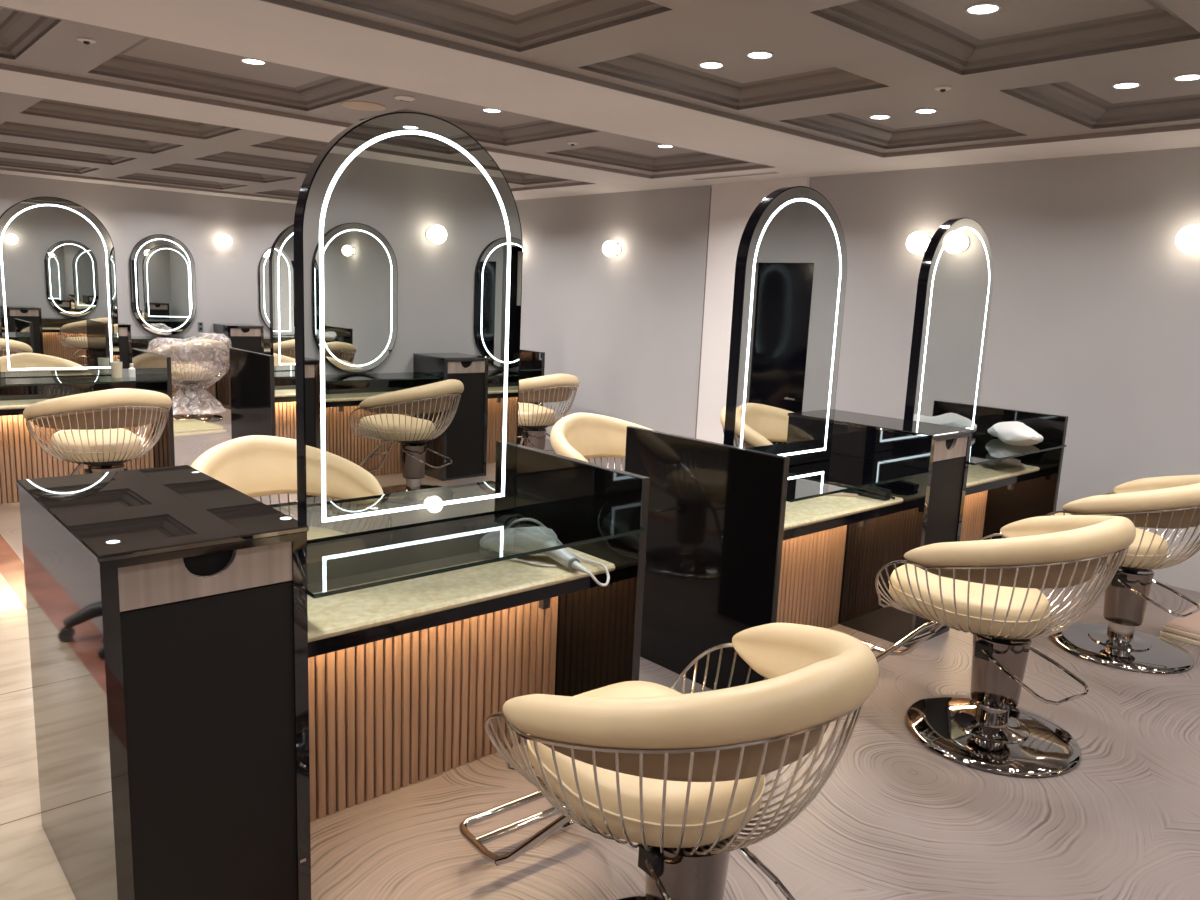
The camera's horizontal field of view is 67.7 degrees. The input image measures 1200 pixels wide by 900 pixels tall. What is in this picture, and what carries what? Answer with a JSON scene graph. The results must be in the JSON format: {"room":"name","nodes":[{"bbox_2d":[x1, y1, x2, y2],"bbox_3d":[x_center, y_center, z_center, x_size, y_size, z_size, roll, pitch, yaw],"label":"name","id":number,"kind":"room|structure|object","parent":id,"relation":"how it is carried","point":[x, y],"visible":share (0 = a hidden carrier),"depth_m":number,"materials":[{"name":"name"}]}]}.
{"room":"salon","nodes":[
{"label":"salon","id":0,"kind":"room"},
{"bbox_2d":[0,174,295,404],"bbox_3d":[-6.990,-1.825,9.948,9.652,3.046,0.114,-6,13,-42],"label":"wall","id":1,"kind":"structure","parent":0,"point":[226,278],"depth_m":11.41,"materials":[{"name":"paint"}]},
{"bbox_2d":[129,234,195,334],"bbox_3d":[-5.458,-2.059,11.196,0.756,1.242,0.044,-6,13,-42],"label":"oval mirror","id":2,"kind":"object","parent":1,"relation":"attached to","point":[161,267],"visible":1,"depth_m":11.17,"materials":[{"name":"black paint"}]},
{"bbox_2d":[198,322,202,330],"bbox_3d":[-5.167,-1.598,11.583,0.064,0.114,0.014,-6,13,-42],"label":"wall outlet","id":3,"kind":"object","parent":1,"relation":"attached to","point":[200,324],"visible":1,"depth_m":11.58,"materials":[{"name":"grey plastic"}]},
{"bbox_2d":[218,235,231,246],"bbox_3d":[-4.831,-2.692,11.537,0.160,0.160,0.189,-6,13,-42],"label":"wall lamp","id":4,"kind":"object","parent":1,"relation":"attached to","point":[224,240],"visible":1,"depth_m":11.47,"materials":[{"name":"white glass"}]},
{"bbox_2d":[258,246,271,328],"bbox_3d":[-4.285,-2.189,12.246,0.756,1.242,0.044,-6,13,-42],"label":"oval mirror","id":5,"kind":"object","parent":1,"relation":"attached to","point":[263,268],"visible":0.27,"depth_m":12.02,"materials":[{"name":"black paint"}]},
{"bbox_2d":[0,405,1199,899],"bbox_3d":[-1.009,0.623,6.074,6.320,0.069,14.278,-6,13,-42],"label":"floor","id":6,"kind":"structure","parent":0,"point":[896,818],"depth_m":2.95,"materials":[{"name":"beige wood"}]},
{"bbox_2d":[0,374,167,503],"bbox_3d":[-3.797,-0.064,6.482,1.154,0.901,0.468,-6,13,-42],"label":"countertop","id":7,"kind":"structure","parent":6,"relation":"on","point":[22,457],"depth_m":6.45,"materials":[{"name":"brown wood"}]},
{"bbox_2d":[0,399,48,409],"bbox_3d":[-3.818,-0.346,6.471,1.154,0.025,0.299,-6,13,-42],"label":"countertop","id":8,"kind":"structure","parent":7,"relation":"on","point":[6,404],"depth_m":6.20,"materials":[{"name":"beige stone"}]},
{"bbox_2d":[0,196,119,377],"bbox_3d":[-3.918,-1.169,6.457,0.772,1.271,0.060,-6,13,-42],"label":"arched mirror","id":9,"kind":"object","parent":7,"relation":"on","point":[59,308],"visible":0.98,"depth_m":6.43,"materials":[{"name":"black paint"}]},
{"bbox_2d":[0,374,167,385],"bbox_3d":[-3.777,-0.501,6.406,1.154,0.012,0.468,-6,13,-42],"label":"glass shelf","id":10,"kind":"object","parent":7,"relation":"attached to","point":[95,379],"depth_m":6.37,"materials":[{"name":"black"}]},
{"bbox_2d":[110,362,121,377],"bbox_3d":[-3.572,-0.593,6.615,0.080,0.114,0.080,-6,13,-42],"label":"tumbler","id":11,"kind":"object","parent":7,"relation":"on","point":[116,367],"visible":1,"depth_m":6.59,"materials":[{"name":"beige"}]},
{"bbox_2d":[128,363,135,376],"bbox_3d":[-3.495,-0.595,6.685,0.046,0.101,0.046,-6,13,-42],"label":"bottle","id":12,"kind":"object","parent":7,"relation":"on","point":[131,370],"visible":1,"depth_m":6.67,"materials":[{"name":"white plastic"}]},
{"bbox_2d":[23,388,171,474],"bbox_3d":[-3.350,0.013,5.964,0.851,0.965,1.164,-7,14,-44],"label":"chair","id":13,"kind":"object","parent":6,"relation":"on","point":[96,438],"visible":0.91,"depth_m":5.62,"materials":[{"name":"beige leather"}]},
{"bbox_2d":[51,428,141,461],"bbox_3d":[-3.314,-0.039,5.920,0.497,0.152,0.567,-7,14,-44],"label":"seat cushion","id":14,"kind":"object","parent":13,"relation":"on","point":[69,453],"depth_m":5.75,"materials":[{"name":"beige leather"}]},
{"bbox_2d":[26,407,168,463],"bbox_3d":[-3.215,-0.125,5.810,0.822,0.408,0.757,-7,14,-44],"label":"wire basket","id":15,"kind":"object","parent":13,"relation":"on","point":[96,435],"depth_m":5.66,"materials":[{"name":"silver metal"}]},
{"bbox_2d":[118,322,131,368],"bbox_3d":[-5.902,-0.973,10.690,0.467,1.072,0.519,-6,13,-42],"label":"base cabinet","id":16,"kind":"object","parent":6,"relation":"on","point":[125,345],"visible":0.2,"depth_m":10.57,"materials":[{"name":"black wood"}]},
{"bbox_2d":[122,369,147,374],"bbox_3d":[-4.111,-0.137,6.825,1.154,0.901,0.468,-6,13,-42],"label":"countertop","id":17,"kind":"structure","parent":6,"relation":"on","point":[124,371],"depth_m":7.03,"materials":[{"name":"black glass"}]},
{"bbox_2d":[132,348,174,467],"bbox_3d":[-3.510,-0.231,7.034,0.030,1.067,0.893,-6,13,-42],"label":"divider panel","id":18,"kind":"object","parent":6,"relation":"on","point":[158,365],"visible":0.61,"depth_m":6.81,"materials":[{"name":"black paint"}]},
{"bbox_2d":[16,465,310,899],"bbox_3d":[-1.207,0.663,2.457,0.466,1.072,0.892,-6,13,-42],"label":"base cabinet","id":19,"kind":"object","parent":6,"relation":"on","point":[167,614],"visible":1,"depth_m":2.15,"materials":[{"name":"black laminate"}]},
{"bbox_2d":[131,336,224,406],"bbox_3d":[-5.337,-0.959,11.249,1.094,0.901,0.468,-6,13,-42],"label":"countertop","id":20,"kind":"structure","parent":6,"relation":"on","point":[138,342],"depth_m":11.44,"materials":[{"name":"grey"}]},
{"bbox_2d":[131,336,224,339],"bbox_3d":[-5.318,-1.397,11.173,1.094,0.012,0.468,-6,13,-42],"label":"glass shelf","id":21,"kind":"object","parent":20,"relation":"attached to","point":[132,337],"depth_m":11.13,"materials":[{"name":"black"}]},
{"bbox_2d":[150,339,226,421],"bbox_3d":[-4.941,-0.868,10.638,1.164,0.965,0.851,10,13,38],"label":"chair","id":22,"kind":"object","parent":6,"relation":"on","point":[190,387],"visible":0.73,"depth_m":10.39,"materials":[{"name":"beige leather"}]},
{"bbox_2d":[147,333,229,413],"bbox_3d":[-4.784,-0.913,10.512,0.916,0.922,0.913,-6,13,-42],"label":"plastic cover","id":23,"kind":"object","parent":22,"relation":"on","point":[182,356],"visible":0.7,"depth_m":10.36,"materials":[{"name":"plastic"}]},
{"bbox_2d":[171,364,209,380],"bbox_3d":[-4.902,-0.921,10.598,0.567,0.152,0.497,10,13,38],"label":"seat cushion","id":24,"kind":"object","parent":22,"relation":"on","point":[175,371],"depth_m":10.41,"materials":[{"name":"beige leather"}]},
{"bbox_2d":[170,349,225,381],"bbox_3d":[-4.795,-1.009,10.497,0.757,0.408,0.822,10,13,38],"label":"wire basket","id":25,"kind":"object","parent":22,"relation":"on","point":[210,355],"depth_m":10.35,"materials":[{"name":"silver metal"}]},
{"bbox_2d":[174,429,226,436],"bbox_3d":[-4.553,-0.225,9.775,0.687,0.028,0.641,11,13,40],"label":"board","id":26,"kind":"object","parent":6,"relation":"on","point":[215,430],"visible":0.24,"depth_m":9.59,"materials":[{"name":"beige wood"}]},
{"bbox_2d":[173,419,222,432],"bbox_3d":[-4.606,-0.264,9.812,0.687,0.028,0.641,11,13,40],"label":"board","id":27,"kind":"object","parent":26,"relation":"on","point":[187,425],"visible":0.53,"depth_m":9.79,"materials":[{"name":"beige stone"}]},
{"bbox_2d":[213,323,263,409],"bbox_3d":[-4.729,-1.104,11.740,0.467,1.072,0.519,-6,13,-42],"label":"base cabinet","id":28,"kind":"object","parent":6,"relation":"on","point":[249,337],"visible":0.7,"depth_m":11.53,"materials":[{"name":"black wood"}]},
{"bbox_2d":[190,435,297,520],"bbox_3d":[-1.225,0.490,3.756,0.851,0.965,1.164,-7,14,-43],"label":"chair","id":29,"kind":"object","parent":6,"relation":"on","point":[252,465],"visible":0.17,"depth_m":4.01,"materials":[{"name":"beige leather"}]},
{"bbox_2d":[252,494,297,520],"bbox_3d":[-1.342,0.297,3.854,0.822,0.408,0.757,-7,14,-43],"label":"wire basket","id":30,"kind":"object","parent":29,"relation":"on","point":[253,495],"depth_m":4.12,"materials":[{"name":"silver metal"}]},
{"bbox_2d":[229,348,274,438],"bbox_3d":[-2.934,-0.295,7.549,0.030,1.067,0.893,-6,13,-42],"label":"divider panel","id":31,"kind":"object","parent":6,"relation":"on","point":[252,385],"visible":0.73,"depth_m":7.48,"materials":[{"name":"black glass"}]},
{"bbox_2d":[264,337,269,354],"bbox_3d":[-4.164,-1.089,12.299,1.094,0.901,0.468,-6,13,-42],"label":"countertop","id":32,"kind":"structure","parent":6,"relation":"on","point":[266,339],"depth_m":12.14,"materials":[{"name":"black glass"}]},
{"bbox_2d":[274,371,295,438],"bbox_3d":[-2.350,-0.224,7.776,1.124,0.901,0.468,-6,13,-42],"label":"countertop","id":33,"kind":"structure","parent":6,"relation":"on","point":[285,381],"depth_m":7.68,"materials":[{"name":"brown wood"}]},
{"bbox_2d":[269,224,294,370],"bbox_3d":[-2.472,-1.330,7.751,0.769,1.271,0.060,-6,13,-42],"label":"arched mirror","id":34,"kind":"object","parent":33,"relation":"on","point":[281,257],"visible":0.27,"depth_m":7.54,"materials":[{"name":"black paint"}]},
{"bbox_2d":[274,371,294,377],"bbox_3d":[-2.331,-0.662,7.700,1.124,0.012,0.468,-6,13,-42],"label":"glass shelf","id":35,"kind":"object","parent":33,"relation":"attached to","point":[277,374],"depth_m":7.36,"materials":[{"name":"black"}]},
{"bbox_2d":[275,389,295,396],"bbox_3d":[-2.372,-0.507,7.765,1.124,0.025,0.299,-6,13,-42],"label":"countertop","id":36,"kind":"structure","parent":33,"relation":"on","point":[291,392],"depth_m":7.43,"materials":[{"name":"beige stone"}]},
{"bbox_2d":[268,488,555,543],"bbox_3d":[-0.768,0.642,3.184,1.154,0.901,0.468,-6,13,-42],"label":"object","id":37,"kind":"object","parent":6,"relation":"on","point":[517,490],"depth_m":3.13,"materials":[{"name":"black glass"}]},
{"bbox_2d":[268,488,555,507],"bbox_3d":[-0.749,0.204,3.108,1.154,0.012,0.468,-6,13,-42],"label":"glass shelf","id":38,"kind":"object","parent":37,"relation":"attached to","point":[518,490],"depth_m":3.33,"materials":[{"name":"black"}]},
{"bbox_2d":[307,501,644,821],"bbox_3d":[-0.454,0.716,2.842,1.154,0.901,0.468,-6,13,-42],"label":"station","id":39,"kind":"object","parent":6,"relation":"on","point":[418,635],"depth_m":2.92,"materials":[{"name":"brown wood"}]},
{"bbox_2d":[293,112,522,540],"bbox_3d":[-0.575,-0.390,2.817,0.772,1.271,0.060,-6,13,-42],"label":"arched mirror","id":40,"kind":"object","parent":39,"relation":"on","point":[407,233],"visible":0.98,"depth_m":2.75,"materials":[{"name":"black paint"}]},
{"bbox_2d":[307,547,614,641],"bbox_3d":[-0.475,0.433,2.831,1.154,0.025,0.299,-6,13,-42],"label":"countertop","id":41,"kind":"structure","parent":39,"relation":"on","point":[352,611],"depth_m":2.74,"materials":[{"name":"beige stone"}]},
{"bbox_2d":[307,501,644,598],"bbox_3d":[-0.434,0.278,2.766,1.154,0.012,0.468,-6,13,-42],"label":"glass shelf","id":42,"kind":"object","parent":39,"relation":"attached to","point":[335,543],"depth_m":2.85,"materials":[{"name":"black"}]},
{"bbox_2d":[479,518,609,585],"bbox_3d":[-0.202,0.336,3.084,0.524,0.163,0.212,6,10,17],"label":"hair dryer","id":43,"kind":"object","parent":39,"relation":"on","point":[518,540],"visible":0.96,"depth_m":3.07,"materials":[{"name":"white plastic"}]},
{"bbox_2d":[517,349,544,445],"bbox_3d":[-0.884,-0.522,9.382,0.031,1.067,0.893,-6,13,-42],"label":"divider panel","id":44,"kind":"object","parent":6,"relation":"on","point":[534,359],"visible":0.27,"depth_m":9.12,"materials":[{"name":"glass"}]},
{"bbox_2d":[519,366,542,370],"bbox_3d":[-1.181,-0.354,8.822,1.179,0.901,0.468,-6,13,-42],"label":"countertop","id":45,"kind":"structure","parent":6,"relation":"on","point":[522,368],"depth_m":8.93,"materials":[{"name":"black glass"}]},
{"bbox_2d":[518,373,579,450],"bbox_3d":[-0.711,-0.280,8.325,0.851,0.965,1.164,-6,13,-40],"label":"chair","id":46,"kind":"object","parent":6,"relation":"on","point":[533,418],"visible":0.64,"depth_m":7.97,"materials":[{"name":"beige leather"}]},
{"bbox_2d":[518,403,554,425],"bbox_3d":[-0.678,-0.332,8.279,0.497,0.152,0.567,-6,13,-40],"label":"seat cushion","id":47,"kind":"object","parent":46,"relation":"on","point":[523,420],"depth_m":8.06,"materials":[{"name":"beige leather"}]},
{"bbox_2d":[518,387,576,427],"bbox_3d":[-0.587,-0.418,8.161,0.822,0.408,0.757,-6,13,-40],"label":"wire basket","id":48,"kind":"object","parent":46,"relation":"on","point":[530,415],"depth_m":8.00,"materials":[{"name":"silver metal"}]},
{"bbox_2d":[516,444,649,696],"bbox_3d":[-0.166,0.549,3.393,0.030,1.067,0.893,-6,13,-42],"label":"divider panel","id":49,"kind":"object","parent":6,"relation":"on","point":[599,629],"visible":0.39,"depth_m":3.19,"materials":[{"name":"glass"}]},
{"bbox_2d":[550,412,654,469],"bbox_3d":[0.215,0.336,5.013,0.851,0.965,1.164,-6,13,-42],"label":"chair","id":50,"kind":"object","parent":6,"relation":"on","point":[582,436],"visible":0.23,"depth_m":5.31,"materials":[{"name":"beige leather"}]},
{"bbox_2d":[554,452,621,469],"bbox_3d":[0.102,0.141,5.116,0.822,0.408,0.757,-6,13,-42],"label":"wire basket","id":51,"kind":"object","parent":50,"relation":"on","point":[582,456],"depth_m":5.30,"materials":[{"name":"silver metal"}]},
{"bbox_2d":[459,623,878,899],"bbox_3d":[0.095,0.809,2.256,0.851,0.965,1.164,-5,13,-39],"label":"chair","id":52,"kind":"object","parent":6,"relation":"on","point":[666,771],"visible":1,"depth_m":1.89,"materials":[{"name":"beige leather"}]},
{"bbox_2d":[528,681,763,847],"bbox_3d":[0.127,0.757,2.210,0.497,0.152,0.567,-5,13,-39],"label":"seat cushion","id":53,"kind":"object","parent":52,"relation":"on","point":[676,791],"depth_m":1.99,"materials":[{"name":"beige leather"}]},
{"bbox_2d":[487,647,862,855],"bbox_3d":[0.216,0.671,2.090,0.822,0.408,0.757,-5,13,-39],"label":"wire basket","id":54,"kind":"object","parent":52,"relation":"on","point":[630,779],"depth_m":1.90,"materials":[{"name":"silver metal"}]},
{"bbox_2d":[625,426,789,689],"bbox_3d":[0.409,0.485,3.908,0.030,1.067,0.893,-6,13,-42],"label":"divider panel","id":55,"kind":"object","parent":6,"relation":"on","point":[715,523],"visible":0.66,"depth_m":3.83,"materials":[{"name":"black glass"}]},
{"bbox_2d":[720,406,725,432],"bbox_3d":[1.312,0.214,5.995,0.851,0.965,1.164,-6,13,-42],"label":"chair","id":56,"kind":"object","parent":6,"relation":"on","point":[722,415],"visible":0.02,"depth_m":6.04,"materials":[{"name":"beige leather"}]},
{"bbox_2d":[831,453,846,457],"bbox_3d":[0.678,0.482,4.478,1.124,0.901,0.468,-6,13,-42],"label":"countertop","id":57,"kind":"structure","parent":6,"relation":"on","point":[833,455],"depth_m":4.59,"materials":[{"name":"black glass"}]},
{"bbox_2d":[776,456,932,627],"bbox_3d":[0.993,0.555,4.135,1.124,0.901,0.468,-6,13,-42],"label":"station","id":58,"kind":"object","parent":6,"relation":"on","point":[815,524],"depth_m":4.32,"materials":[{"name":"brown wood"}]},
{"bbox_2d":[723,186,846,465],"bbox_3d":[0.871,-0.551,4.110,0.769,1.271,0.060,-6,13,-42],"label":"arched mirror","id":59,"kind":"object","parent":58,"relation":"on","point":[791,266],"visible":0.98,"depth_m":4.04,"materials":[{"name":"black paint"}]},
{"bbox_2d":[825,493,857,496],"bbox_3d":[1.155,0.216,4.384,0.206,0.014,0.039,2,10,-4],"label":"comb","id":60,"kind":"object","parent":58,"relation":"on","point":[835,494],"visible":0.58,"depth_m":4.37,"materials":[{"name":"beige plastic"}]},
{"bbox_2d":[784,492,903,530],"bbox_3d":[0.971,0.273,4.125,1.124,0.025,0.299,-6,13,-42],"label":"countertop","id":61,"kind":"structure","parent":58,"relation":"on","point":[805,512],"depth_m":4.12,"materials":[{"name":"beige stone"}]},
{"bbox_2d":[786,456,932,501],"bbox_3d":[1.012,0.117,4.059,1.124,0.012,0.468,-6,13,-42],"label":"glass shelf","id":62,"kind":"object","parent":58,"relation":"attached to","point":[844,473],"depth_m":4.07,"materials":[{"name":"black"}]},
{"bbox_2d":[845,486,894,500],"bbox_3d":[1.310,0.188,4.441,0.116,0.060,0.312,-6,13,-42],"label":"hair straightener","id":63,"kind":"object","parent":58,"relation":"on","point":[875,492],"visible":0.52,"depth_m":4.34,"materials":[{"name":"black plastic"}]},
{"bbox_2d":[831,410,973,647],"bbox_3d":[1.416,0.371,4.803,0.420,1.072,0.892,-6,13,-42],"label":"base cabinet","id":64,"kind":"object","parent":6,"relation":"on","point":[932,507],"visible":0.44,"depth_m":4.50,"materials":[{"name":"black laminate"}]},
{"bbox_2d":[862,515,1135,777],"bbox_3d":[1.453,0.631,3.626,0.851,0.965,1.164,-6,13,-39],"label":"chair","id":65,"kind":"object","parent":6,"relation":"on","point":[988,590],"visible":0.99,"depth_m":3.38,"materials":[{"name":"beige leather"}]},
{"bbox_2d":[889,564,1049,636],"bbox_3d":[1.486,0.579,3.580,0.497,0.152,0.567,-6,13,-39],"label":"seat cushion","id":66,"kind":"object","parent":65,"relation":"on","point":[1013,626],"depth_m":3.40,"materials":[{"name":"beige leather"}]},
{"bbox_2d":[877,535,1125,639],"bbox_3d":[1.576,0.493,3.462,0.822,0.408,0.757,-6,13,-39],"label":"wire basket","id":67,"kind":"object","parent":65,"relation":"on","point":[987,588],"depth_m":3.27,"materials":[{"name":"silver metal"}]},
{"bbox_2d":[960,434,1066,540],"bbox_3d":[2.162,0.425,5.181,1.179,0.901,0.468,-6,13,-42],"label":"station","id":68,"kind":"object","parent":6,"relation":"on","point":[982,477],"depth_m":5.41,"materials":[{"name":"brown wood"}]},
{"bbox_2d":[904,218,993,436],"bbox_3d":[2.021,-0.678,5.139,0.788,1.271,0.060,-6,13,-42],"label":"arched mirror","id":69,"kind":"object","parent":68,"relation":"on","point":[955,285],"visible":0.98,"depth_m":5.06,"materials":[{"name":"black paint"}]},
{"bbox_2d":[966,461,1039,487],"bbox_3d":[2.140,0.143,5.170,1.179,0.025,0.299,-6,13,-42],"label":"countertop","id":70,"kind":"structure","parent":68,"relation":"on","point":[983,473],"depth_m":5.23,"materials":[{"name":"beige stone"}]},
{"bbox_2d":[985,449,1025,466],"bbox_3d":[2.436,0.054,5.376,0.247,0.101,0.240,6,10,19],"label":"hair dryer","id":71,"kind":"object","parent":68,"relation":"on","point":[995,453],"visible":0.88,"depth_m":5.37,"materials":[{"name":"grey plastic"}]},
{"bbox_2d":[988,421,1042,445],"bbox_3d":[2.464,-0.104,5.315,0.241,0.119,0.435,2,10,-1],"label":"towel","id":72,"kind":"object","parent":68,"relation":"on","point":[1013,432],"visible":1,"depth_m":5.20,"materials":[{"name":"white fabric"}]},
{"bbox_2d":[969,434,1066,464],"bbox_3d":[2.181,-0.013,5.106,1.179,0.012,0.468,-6,13,-42],"label":"glass shelf","id":73,"kind":"object","parent":68,"relation":"attached to","point":[985,437],"depth_m":5.29,"materials":[{"name":"black"}]},
{"bbox_2d":[976,406,1067,539],"bbox_3d":[2.459,0.257,5.741,0.031,1.067,0.893,-6,13,-42],"label":"divider panel","id":74,"kind":"object","parent":6,"relation":"on","point":[1038,496],"visible":0.39,"depth_m":5.51,"materials":[{"name":"glass"}]},
{"bbox_2d":[1038,475,1199,673],"bbox_3d":[2.538,0.506,4.621,0.851,0.965,1.164,-7,14,-43],"label":"chair","id":75,"kind":"object","parent":6,"relation":"on","point":[1165,502],"visible":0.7,"depth_m":4.38,"materials":[{"name":"beige leather"}]},
{"bbox_2d":[1051,513,1167,567],"bbox_3d":[2.573,0.454,4.577,0.497,0.152,0.567,-7,14,-43],"label":"seat cushion","id":76,"kind":"object","parent":75,"relation":"on","point":[1143,559],"depth_m":4.33,"materials":[{"name":"beige leather"}]},
{"bbox_2d":[1053,508,1199,569],"bbox_3d":[2.669,0.368,4.464,0.822,0.408,0.757,-7,14,-43],"label":"wire basket","id":77,"kind":"object","parent":75,"relation":"on","point":[1149,550],"depth_m":4.22,"materials":[{"name":"silver metal"}]},
{"bbox_2d":[1160,630,1199,645],"bbox_3d":[3.452,1.003,4.736,0.641,0.028,0.687,-6,13,-42],"label":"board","id":78,"kind":"object","parent":6,"relation":"on","point":[1163,633],"visible":0.43,"depth_m":4.71,"materials":[{"name":"beige"}]},
{"bbox_2d":[1162,602,1199,639],"bbox_3d":[3.465,0.974,4.734,0.641,0.028,0.687,-6,13,-42],"label":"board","id":79,"kind":"object","parent":78,"relation":"on","point":[1189,626],"visible":0.77,"depth_m":4.77,"materials":[{"name":"beige wood"}]},
{"bbox_2d":[0,0,1199,203],"bbox_3d":[-2.126,-1.984,4.490,9.653,0.126,14.278,-6,13,-42],"label":"ceiling","id":80,"kind":"structure","parent":0,"point":[1023,72],"depth_m":4.72,"materials":[{"name":"beige paint"}]},
{"bbox_2d":[77,37,95,44],"bbox_3d":[-2.377,-1.889,4.146,0.078,0.022,0.078,-6,13,-42],"label":"ceiling sensor","id":81,"kind":"object","parent":80,"relation":"attached to","point":[87,41],"visible":1,"depth_m":4.13,"materials":[{"name":"paint"}]},
{"bbox_2d":[241,58,265,64],"bbox_3d":[-1.863,-2.089,4.812,0.128,0.007,0.128,-6,13,-42],"label":"recessed light","id":82,"kind":"object","parent":80,"relation":"in","point":[250,61],"visible":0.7,"depth_m":4.82,"materials":[{"name":"paint"}]},
{"bbox_2d":[341,101,385,110],"bbox_3d":[-1.424,-2.069,5.392,0.263,0.010,0.263,-6,13,-42],"label":"ceiling speaker","id":83,"kind":"object","parent":80,"relation":"attached to","point":[357,105],"visible":1,"depth_m":5.36,"materials":[{"name":"beige plastic"}]},
{"bbox_2d":[394,95,414,102],"bbox_3d":[-1.115,-2.000,5.108,0.119,0.024,0.119,-6,13,-42],"label":"smoke detector","id":84,"kind":"object","parent":80,"relation":"attached to","point":[403,98],"visible":1,"depth_m":5.08,"materials":[{"name":"paint"}]},
{"bbox_2d":[482,108,501,112],"bbox_3d":[-0.706,-2.217,5.847,0.128,0.007,0.128,-6,13,-42],"label":"recessed light","id":85,"kind":"object","parent":80,"relation":"in","point":[483,109],"visible":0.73,"depth_m":5.85,"materials":[{"name":"paint"}]},
{"bbox_2d":[567,142,577,145],"bbox_3d":[-0.196,-2.184,6.401,0.078,0.022,0.078,-6,13,-42],"label":"ceiling sensor","id":86,"kind":"object","parent":80,"relation":"attached to","point":[570,143],"visible":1,"depth_m":6.38,"materials":[{"name":"paint"}]},
{"bbox_2d":[657,144,671,147],"bbox_3d":[0.506,-2.352,6.931,0.128,0.007,0.128,-6,13,-42],"label":"recessed light","id":87,"kind":"object","parent":80,"relation":"in","point":[660,145],"visible":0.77,"depth_m":6.93,"materials":[{"name":"paint"}]},
{"bbox_2d":[699,61,723,68],"bbox_3d":[0.556,-1.923,4.472,0.128,0.007,0.128,-6,13,-42],"label":"recessed light","id":88,"kind":"object","parent":80,"relation":"in","point":[706,64],"visible":1,"depth_m":4.46,"materials":[{"name":"paint"}]},
{"bbox_2d":[692,171,781,179],"bbox_3d":[1.126,-2.298,7.511,0.080,0.006,0.916,-6,13,-42],"label":"ceiling vent","id":89,"kind":"object","parent":80,"relation":"in","point":[773,172],"visible":1,"depth_m":7.47,"materials":[{"name":"paint"}]},
{"bbox_2d":[746,51,773,58],"bbox_3d":[0.759,-1.876,4.251,0.128,0.007,0.128,-6,13,-42],"label":"recessed light","id":90,"kind":"object","parent":80,"relation":"in","point":[753,54],"visible":1,"depth_m":4.24,"materials":[{"name":"paint"}]},
{"bbox_2d":[869,114,890,118],"bbox_3d":[1.726,-2.053,5.518,0.128,0.007,0.128,-6,13,-42],"label":"recessed light","id":91,"kind":"object","parent":80,"relation":"in","point":[876,116],"visible":1,"depth_m":5.50,"materials":[{"name":"paint"}]},
{"bbox_2d":[914,108,936,113],"bbox_3d":[1.929,-2.006,5.297,0.128,0.007,0.128,-6,13,-42],"label":"recessed light","id":92,"kind":"object","parent":80,"relation":"in","point":[922,110],"visible":1,"depth_m":5.28,"materials":[{"name":"paint"}]},
{"bbox_2d":[935,86,951,92],"bbox_3d":[1.661,-1.744,4.336,0.078,0.022,0.078,-6,13,-42],"label":"ceiling sensor","id":93,"kind":"object","parent":80,"relation":"attached to","point":[942,89],"visible":1,"depth_m":4.32,"materials":[{"name":"paint"}]},
{"bbox_2d":[965,2,1000,13],"bbox_3d":[1.482,-1.707,3.464,0.128,0.007,0.128,-6,13,-42],"label":"recessed light","id":94,"kind":"object","parent":80,"relation":"in","point":[979,8],"visible":1,"depth_m":3.46,"materials":[{"name":"paint"}]},
{"bbox_2d":[1112,82,1140,88],"bbox_3d":[2.651,-1.837,4.510,0.128,0.007,0.128,-6,13,-42],"label":"recessed light","id":95,"kind":"object","parent":80,"relation":"in","point":[1122,85],"visible":1,"depth_m":4.50,"materials":[{"name":"paint"}]},
{"bbox_2d":[1173,73,1199,80],"bbox_3d":[2.835,-1.794,4.310,0.128,0.007,0.128,-6,13,-42],"label":"recessed light","id":96,"kind":"object","parent":80,"relation":"in","point":[1191,76],"visible":1,"depth_m":4.31,"materials":[{"name":"paint"}]},
{"bbox_2d":[515,147,1199,591],"bbox_3d":[1.445,-1.108,7.957,0.114,3.046,14.507,-6,13,-42],"label":"wall","id":97,"kind":"structure","parent":0,"point":[1094,319],"depth_m":6.33,"materials":[{"name":"paint"}]},
{"bbox_2d":[602,241,621,256],"bbox_3d":[0.114,-2.046,9.100,0.189,0.160,0.160,-6,13,-42],"label":"wall lamp","id":98,"kind":"object","parent":97,"relation":"attached to","point":[610,248],"visible":1,"depth_m":9.04,"materials":[{"name":"white glass"}]},
{"bbox_2d":[695,187,711,438],"bbox_3d":[0.968,-1.083,8.395,0.016,2.668,0.031,-6,13,-42],"label":"trim","id":99,"kind":"structure","parent":97,"relation":"attached to","point":[711,187],"depth_m":8.36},
{"bbox_2d":[696,177,809,443],"bbox_3d":[1.318,-1.010,7.999,0.034,2.691,1.036,-6,13,-42],"label":"wall","id":100,"kind":"structure","parent":97,"relation":"attached to","point":[732,204],"depth_m":8.16,"materials":[{"name":"paint"}]},
{"bbox_2d":[906,232,930,253],"bbox_3d":[2.365,-1.538,6.647,0.189,0.160,0.160,-6,13,-42],"label":"wall lamp","id":101,"kind":"object","parent":97,"relation":"attached to","point":[917,242],"visible":0.94,"depth_m":6.58,"materials":[{"name":"white glass"}]},
{"bbox_2d":[1176,225,1199,252],"bbox_3d":[3.546,-1.263,5.360,0.189,0.160,0.160,-6,13,-42],"label":"wall lamp","id":102,"kind":"object","parent":97,"relation":"attached to","point":[1188,238],"visible":1,"depth_m":5.31,"materials":[{"name":"white glass"}]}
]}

